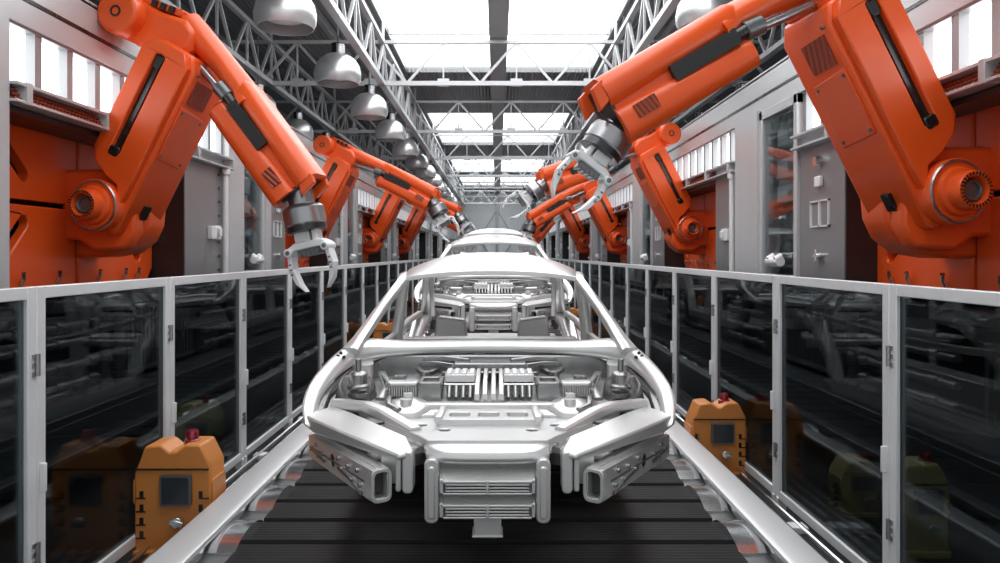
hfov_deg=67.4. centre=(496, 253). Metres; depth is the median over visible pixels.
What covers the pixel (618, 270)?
fence panel
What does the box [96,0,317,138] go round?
roof purlin
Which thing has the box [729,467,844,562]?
track
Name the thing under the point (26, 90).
trim
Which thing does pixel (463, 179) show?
window
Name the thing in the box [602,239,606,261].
access panel
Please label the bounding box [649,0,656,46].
pendant lamp
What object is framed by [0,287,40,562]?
fence panel
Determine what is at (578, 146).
pendant lamp
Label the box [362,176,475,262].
robot arm
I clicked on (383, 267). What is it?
fence panel
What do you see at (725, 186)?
access panel
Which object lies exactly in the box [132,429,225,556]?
control box
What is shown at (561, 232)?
access panel
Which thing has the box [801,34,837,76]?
vent grille
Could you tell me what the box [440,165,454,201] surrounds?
pendant lamp
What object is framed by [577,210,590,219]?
window
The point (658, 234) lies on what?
access panel
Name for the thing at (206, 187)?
electrical cabinet
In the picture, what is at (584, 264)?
fence panel
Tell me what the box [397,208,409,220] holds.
window
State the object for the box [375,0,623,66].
window
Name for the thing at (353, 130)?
truss
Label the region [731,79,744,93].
pendant lamp
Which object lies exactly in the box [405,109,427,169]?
pendant lamp
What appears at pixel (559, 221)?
upper cabinet
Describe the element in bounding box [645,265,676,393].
fence panel
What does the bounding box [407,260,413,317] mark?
fence panel
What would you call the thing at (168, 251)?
trim
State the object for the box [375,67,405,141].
pendant lamp
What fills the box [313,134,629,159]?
truss
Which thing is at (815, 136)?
trim
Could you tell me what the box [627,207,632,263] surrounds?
access panel
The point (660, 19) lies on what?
roof truss
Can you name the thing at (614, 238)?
robot arm
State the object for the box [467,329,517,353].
stand
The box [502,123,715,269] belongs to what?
robot arm
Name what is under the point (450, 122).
window
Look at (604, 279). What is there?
fence panel
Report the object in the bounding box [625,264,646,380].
fence panel
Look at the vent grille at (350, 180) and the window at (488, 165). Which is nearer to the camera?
the vent grille at (350, 180)
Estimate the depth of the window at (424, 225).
34.95 m
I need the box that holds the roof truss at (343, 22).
[320,0,465,206]
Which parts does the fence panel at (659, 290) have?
glass pane, handle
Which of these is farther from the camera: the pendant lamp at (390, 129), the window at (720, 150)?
the pendant lamp at (390, 129)
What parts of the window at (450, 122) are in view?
skylight frame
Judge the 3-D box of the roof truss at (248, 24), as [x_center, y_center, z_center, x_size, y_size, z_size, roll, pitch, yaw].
[-4.650,-4.107,27.900,0.130,1.305,53.800,0,0,0]
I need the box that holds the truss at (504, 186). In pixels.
[406,171,615,188]
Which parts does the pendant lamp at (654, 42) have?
cord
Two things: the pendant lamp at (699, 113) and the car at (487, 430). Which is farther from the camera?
the pendant lamp at (699, 113)
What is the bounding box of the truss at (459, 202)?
[450,190,564,203]
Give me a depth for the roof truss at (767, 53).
14.44 m
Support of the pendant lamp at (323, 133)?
hanging from the roof trusses at (234, 23)
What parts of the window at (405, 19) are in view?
skylight frame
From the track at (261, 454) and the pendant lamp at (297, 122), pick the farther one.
the pendant lamp at (297, 122)
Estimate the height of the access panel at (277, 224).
1.300 m
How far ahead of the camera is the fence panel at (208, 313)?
5.48 m
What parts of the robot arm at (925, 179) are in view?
push rod, arm, plate, plate, plate, plate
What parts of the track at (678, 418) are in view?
rod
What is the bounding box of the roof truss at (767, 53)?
[565,13,784,194]
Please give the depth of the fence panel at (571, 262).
19.33 m
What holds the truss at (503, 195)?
attached to the roof truss at (343, 22)
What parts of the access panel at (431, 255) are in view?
frame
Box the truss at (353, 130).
[275,101,719,133]
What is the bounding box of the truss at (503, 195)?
[444,182,580,197]
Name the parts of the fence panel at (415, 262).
glass pane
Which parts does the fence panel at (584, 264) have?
frame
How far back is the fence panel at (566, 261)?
20.75 m
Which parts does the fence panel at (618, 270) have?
frame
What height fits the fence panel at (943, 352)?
1.602 m
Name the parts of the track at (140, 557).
rod, rod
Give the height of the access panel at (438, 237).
1.310 m
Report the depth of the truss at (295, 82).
15.36 m
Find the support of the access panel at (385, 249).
attached to the wall at (83, 13)
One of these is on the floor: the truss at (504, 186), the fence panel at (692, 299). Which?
the fence panel at (692, 299)
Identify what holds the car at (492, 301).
on the stand
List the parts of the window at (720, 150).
pane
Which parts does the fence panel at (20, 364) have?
glass pane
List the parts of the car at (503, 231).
frame, frame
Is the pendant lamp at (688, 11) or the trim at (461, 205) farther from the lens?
the trim at (461, 205)
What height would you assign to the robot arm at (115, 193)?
2.495 m
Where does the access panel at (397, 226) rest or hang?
attached to the wall at (83, 13)
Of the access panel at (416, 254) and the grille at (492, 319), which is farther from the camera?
the access panel at (416, 254)
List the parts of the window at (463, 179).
skylight frame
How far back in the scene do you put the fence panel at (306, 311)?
8.17 m
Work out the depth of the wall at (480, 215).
55.00 m
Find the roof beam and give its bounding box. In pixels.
[488,0,509,193]
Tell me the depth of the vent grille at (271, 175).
6.09 m
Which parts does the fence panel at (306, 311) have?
handle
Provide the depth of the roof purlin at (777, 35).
16.50 m
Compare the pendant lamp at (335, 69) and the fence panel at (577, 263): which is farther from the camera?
the fence panel at (577, 263)
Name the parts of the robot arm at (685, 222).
push rod, arm, plate, plate, plate, plate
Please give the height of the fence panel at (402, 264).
1.602 m
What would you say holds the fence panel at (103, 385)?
on the floor
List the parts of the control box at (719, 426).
screen frame, rotary knob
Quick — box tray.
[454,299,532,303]
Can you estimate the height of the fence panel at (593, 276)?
1.602 m
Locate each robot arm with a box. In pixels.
[9,0,338,291]
[285,135,459,268]
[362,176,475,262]
[398,201,475,260]
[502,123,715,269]
[518,173,626,263]
[525,195,589,260]
[550,0,999,291]
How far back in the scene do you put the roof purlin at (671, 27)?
15.51 m
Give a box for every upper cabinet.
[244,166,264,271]
[348,185,356,263]
[547,229,550,257]
[557,220,560,258]
[571,242,575,259]
[595,227,601,261]
[640,189,652,265]
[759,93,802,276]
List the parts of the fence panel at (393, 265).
glass pane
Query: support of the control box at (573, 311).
on the floor
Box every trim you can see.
[9,80,450,238]
[9,105,444,277]
[23,0,447,227]
[449,194,533,253]
[544,53,999,237]
[553,0,927,220]
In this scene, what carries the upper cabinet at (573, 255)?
attached to the wall at (745, 122)
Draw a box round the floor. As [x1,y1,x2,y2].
[115,324,851,562]
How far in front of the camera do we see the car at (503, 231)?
15.77 m
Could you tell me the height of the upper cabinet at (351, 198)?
1.880 m
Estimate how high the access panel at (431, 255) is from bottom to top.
1.880 m
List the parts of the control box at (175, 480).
screen frame, rotary knob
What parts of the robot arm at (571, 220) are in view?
arm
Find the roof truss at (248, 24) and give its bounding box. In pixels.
[158,0,413,174]
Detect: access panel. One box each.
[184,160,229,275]
[271,205,284,269]
[327,206,343,265]
[358,211,361,263]
[381,233,388,261]
[391,221,395,260]
[396,223,398,260]
[408,242,413,259]
[415,236,418,259]
[418,232,419,258]
[426,232,429,258]
[430,222,432,258]
[437,236,439,257]
[560,232,561,258]
[589,221,591,260]
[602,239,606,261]
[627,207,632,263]
[653,213,664,266]
[716,172,734,271]
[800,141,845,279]
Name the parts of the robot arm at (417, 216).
arm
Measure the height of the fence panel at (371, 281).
1.602 m
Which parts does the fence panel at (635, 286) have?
glass pane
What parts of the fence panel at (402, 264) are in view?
glass pane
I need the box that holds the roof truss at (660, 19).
[530,0,680,206]
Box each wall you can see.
[0,0,448,288]
[244,169,247,177]
[449,189,581,254]
[540,0,974,274]
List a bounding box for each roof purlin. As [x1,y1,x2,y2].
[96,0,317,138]
[169,0,371,155]
[311,0,442,180]
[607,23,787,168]
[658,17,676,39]
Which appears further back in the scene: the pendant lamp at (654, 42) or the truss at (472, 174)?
the truss at (472, 174)
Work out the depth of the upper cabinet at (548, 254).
42.44 m
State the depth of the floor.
5.41 m
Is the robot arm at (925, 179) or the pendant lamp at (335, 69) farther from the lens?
the pendant lamp at (335, 69)
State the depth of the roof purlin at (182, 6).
18.14 m
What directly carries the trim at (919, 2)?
attached to the wall at (745, 122)
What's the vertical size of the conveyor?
0.354 m
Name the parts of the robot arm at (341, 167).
plate, plate, arm, push rod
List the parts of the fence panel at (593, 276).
glass pane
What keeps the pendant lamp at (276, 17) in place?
hanging from the roof trusses at (234, 23)
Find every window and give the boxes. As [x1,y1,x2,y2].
[9,19,222,154]
[358,187,380,208]
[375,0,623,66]
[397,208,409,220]
[421,220,426,227]
[430,113,566,141]
[432,223,436,231]
[452,160,542,170]
[460,177,534,183]
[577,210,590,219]
[607,182,632,206]
[672,128,734,179]
[802,0,999,131]
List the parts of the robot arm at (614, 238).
push rod, arm, plate, plate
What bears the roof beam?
attached to the roof trusses at (234, 23)
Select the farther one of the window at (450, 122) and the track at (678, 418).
the window at (450, 122)
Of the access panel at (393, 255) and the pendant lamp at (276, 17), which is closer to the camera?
the pendant lamp at (276, 17)
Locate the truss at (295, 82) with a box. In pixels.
[221,40,778,86]
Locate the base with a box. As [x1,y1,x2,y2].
[544,85,999,282]
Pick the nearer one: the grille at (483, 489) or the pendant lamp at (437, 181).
the grille at (483, 489)
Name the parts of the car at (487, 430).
rail, rail, frame, rail, wheelhouse panel, nose panel, latch frame, dash rail, wheelhouse panel, rail, frame, rail, rail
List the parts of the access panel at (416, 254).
frame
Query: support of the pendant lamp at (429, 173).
hanging from the roof trusses at (234, 23)
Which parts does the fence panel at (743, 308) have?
handle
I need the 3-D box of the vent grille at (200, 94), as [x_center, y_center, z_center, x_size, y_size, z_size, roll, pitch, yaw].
[-2.521,-1.329,6.364,0.108,0.209,0.277,0,0,6]
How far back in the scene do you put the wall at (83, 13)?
6.09 m
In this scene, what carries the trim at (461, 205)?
attached to the wall at (480, 215)
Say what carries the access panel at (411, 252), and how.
attached to the wall at (83, 13)
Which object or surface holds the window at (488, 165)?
attached to the roof trusses at (234, 23)
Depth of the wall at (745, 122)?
8.94 m
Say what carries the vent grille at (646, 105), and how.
attached to the robot arm at (925, 179)
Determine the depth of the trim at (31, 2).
6.03 m
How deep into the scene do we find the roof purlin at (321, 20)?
15.92 m
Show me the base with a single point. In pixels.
(861, 250)
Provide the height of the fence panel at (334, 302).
1.602 m
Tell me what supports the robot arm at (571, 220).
on the base
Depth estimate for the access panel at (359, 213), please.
18.00 m
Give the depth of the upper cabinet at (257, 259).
10.46 m
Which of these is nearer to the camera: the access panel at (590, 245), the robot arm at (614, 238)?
the robot arm at (614, 238)
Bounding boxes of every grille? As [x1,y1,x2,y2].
[186,82,212,112]
[262,166,280,187]
[346,175,354,186]
[415,194,423,201]
[424,456,550,522]
[469,307,516,331]
[633,93,660,117]
[635,167,645,179]
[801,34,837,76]
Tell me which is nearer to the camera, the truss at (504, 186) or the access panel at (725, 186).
the access panel at (725, 186)
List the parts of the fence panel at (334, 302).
glass pane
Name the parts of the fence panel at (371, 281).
frame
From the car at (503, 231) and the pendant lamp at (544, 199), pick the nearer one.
the car at (503, 231)
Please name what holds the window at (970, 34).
in the wall at (745, 122)
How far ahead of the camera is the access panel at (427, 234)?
35.61 m
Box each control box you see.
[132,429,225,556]
[373,319,392,338]
[570,308,579,330]
[684,393,746,474]
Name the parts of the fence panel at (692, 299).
handle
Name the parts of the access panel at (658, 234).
framed plate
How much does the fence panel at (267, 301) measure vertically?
1.602 m
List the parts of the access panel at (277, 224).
framed plate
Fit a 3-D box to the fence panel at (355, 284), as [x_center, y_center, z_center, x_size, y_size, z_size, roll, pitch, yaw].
[-2.090,0.949,11.009,0.080,1.602,1.388,0,0,0]
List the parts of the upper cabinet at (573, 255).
frame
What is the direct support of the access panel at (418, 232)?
attached to the wall at (83, 13)
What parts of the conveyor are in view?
guide plate, guide plate, guide plate, guide plate, guide plate, guide plate, guide plate, guide plate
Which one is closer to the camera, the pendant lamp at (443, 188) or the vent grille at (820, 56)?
the vent grille at (820, 56)
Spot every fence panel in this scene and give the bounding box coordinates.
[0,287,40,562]
[32,277,172,562]
[170,272,245,471]
[244,269,291,463]
[290,266,323,424]
[322,265,346,394]
[346,263,364,343]
[363,262,378,337]
[378,262,389,323]
[389,261,398,318]
[399,260,406,329]
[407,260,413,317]
[413,260,419,313]
[418,259,423,305]
[564,259,569,307]
[568,260,573,307]
[574,260,580,308]
[581,260,588,306]
[588,261,598,337]
[598,262,610,338]
[610,263,625,336]
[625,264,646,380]
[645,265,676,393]
[672,268,715,416]
[711,271,775,499]
[773,275,889,562]
[886,284,999,562]
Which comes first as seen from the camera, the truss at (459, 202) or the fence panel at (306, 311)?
the fence panel at (306, 311)
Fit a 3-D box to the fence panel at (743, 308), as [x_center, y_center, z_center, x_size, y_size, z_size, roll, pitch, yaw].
[1.940,0.949,5.941,0.080,1.602,1.503,0,0,0]
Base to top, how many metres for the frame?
0.030 m
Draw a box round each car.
[302,252,675,537]
[414,234,572,332]
[451,228,539,256]
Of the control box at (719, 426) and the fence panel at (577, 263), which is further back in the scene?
the fence panel at (577, 263)
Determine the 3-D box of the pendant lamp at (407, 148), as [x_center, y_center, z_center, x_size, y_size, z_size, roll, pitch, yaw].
[-2.540,-3.745,20.800,0.740,2.070,0.740,0,0,0]
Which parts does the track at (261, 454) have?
rod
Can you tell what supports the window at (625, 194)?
in the wall at (745, 122)
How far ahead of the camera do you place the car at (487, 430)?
3.77 m
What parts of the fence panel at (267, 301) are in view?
handle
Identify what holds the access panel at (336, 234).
attached to the wall at (83, 13)
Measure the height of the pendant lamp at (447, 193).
2.070 m
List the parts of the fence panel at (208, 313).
handle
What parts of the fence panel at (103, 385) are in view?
handle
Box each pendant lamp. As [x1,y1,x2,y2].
[253,0,316,35]
[255,34,276,107]
[287,108,313,138]
[314,26,360,88]
[322,132,329,136]
[350,72,387,120]
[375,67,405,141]
[392,90,418,157]
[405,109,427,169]
[415,152,435,178]
[424,162,441,185]
[435,170,446,191]
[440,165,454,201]
[441,177,450,196]
[540,197,550,201]
[575,129,587,150]
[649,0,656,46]
[675,0,732,29]
[690,108,703,121]
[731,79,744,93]
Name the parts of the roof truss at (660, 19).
hanger post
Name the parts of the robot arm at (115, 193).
plate, plate, plate, plate, arm, push rod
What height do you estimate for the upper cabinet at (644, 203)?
1.880 m
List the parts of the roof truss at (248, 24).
hanger post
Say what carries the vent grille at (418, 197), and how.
attached to the robot arm at (341, 167)
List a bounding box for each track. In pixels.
[126,545,162,562]
[226,359,375,489]
[580,331,684,426]
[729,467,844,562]
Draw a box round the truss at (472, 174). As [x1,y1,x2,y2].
[375,156,617,176]
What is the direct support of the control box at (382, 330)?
on the floor
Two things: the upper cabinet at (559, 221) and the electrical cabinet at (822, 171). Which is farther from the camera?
the upper cabinet at (559, 221)
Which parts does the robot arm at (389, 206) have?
plate, plate, arm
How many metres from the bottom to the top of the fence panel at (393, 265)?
1.602 m
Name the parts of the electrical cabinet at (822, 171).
knob, framed plate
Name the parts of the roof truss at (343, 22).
hanger post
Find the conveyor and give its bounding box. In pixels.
[143,306,828,562]
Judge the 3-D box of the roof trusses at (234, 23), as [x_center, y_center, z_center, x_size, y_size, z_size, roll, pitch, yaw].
[0.000,-4.800,27.500,16.400,0.100,55.000,0,0,0]
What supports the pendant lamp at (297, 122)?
hanging from the roof trusses at (234, 23)
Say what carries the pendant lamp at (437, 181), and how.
hanging from the roof trusses at (234, 23)
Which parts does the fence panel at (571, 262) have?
glass pane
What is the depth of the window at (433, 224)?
39.62 m
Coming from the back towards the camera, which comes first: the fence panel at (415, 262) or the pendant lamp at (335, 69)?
the fence panel at (415, 262)
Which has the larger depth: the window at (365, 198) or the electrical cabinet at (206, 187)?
the window at (365, 198)
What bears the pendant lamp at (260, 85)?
hanging from the roof trusses at (234, 23)
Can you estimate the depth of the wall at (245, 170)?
24.50 m
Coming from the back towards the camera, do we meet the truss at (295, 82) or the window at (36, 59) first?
the truss at (295, 82)
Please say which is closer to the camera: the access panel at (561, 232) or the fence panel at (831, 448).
the fence panel at (831, 448)
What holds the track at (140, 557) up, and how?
on the floor
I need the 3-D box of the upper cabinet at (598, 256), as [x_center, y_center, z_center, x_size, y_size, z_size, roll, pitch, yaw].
[3.172,-0.660,21.965,0.616,1.880,1.070,0,0,0]
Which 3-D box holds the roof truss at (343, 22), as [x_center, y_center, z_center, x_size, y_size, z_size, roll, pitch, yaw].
[-2.350,-4.107,27.900,0.130,1.305,53.800,0,0,0]
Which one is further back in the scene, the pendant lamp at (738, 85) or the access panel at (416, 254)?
the access panel at (416, 254)
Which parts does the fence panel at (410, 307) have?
glass pane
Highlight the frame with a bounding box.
[385,418,592,444]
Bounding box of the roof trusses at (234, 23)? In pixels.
[89,0,787,186]
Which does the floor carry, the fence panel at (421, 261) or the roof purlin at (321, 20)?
the fence panel at (421, 261)
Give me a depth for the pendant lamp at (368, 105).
14.66 m
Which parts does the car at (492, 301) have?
rail, frame, rail, rail, nose panel, latch frame, rail, rail, frame, rail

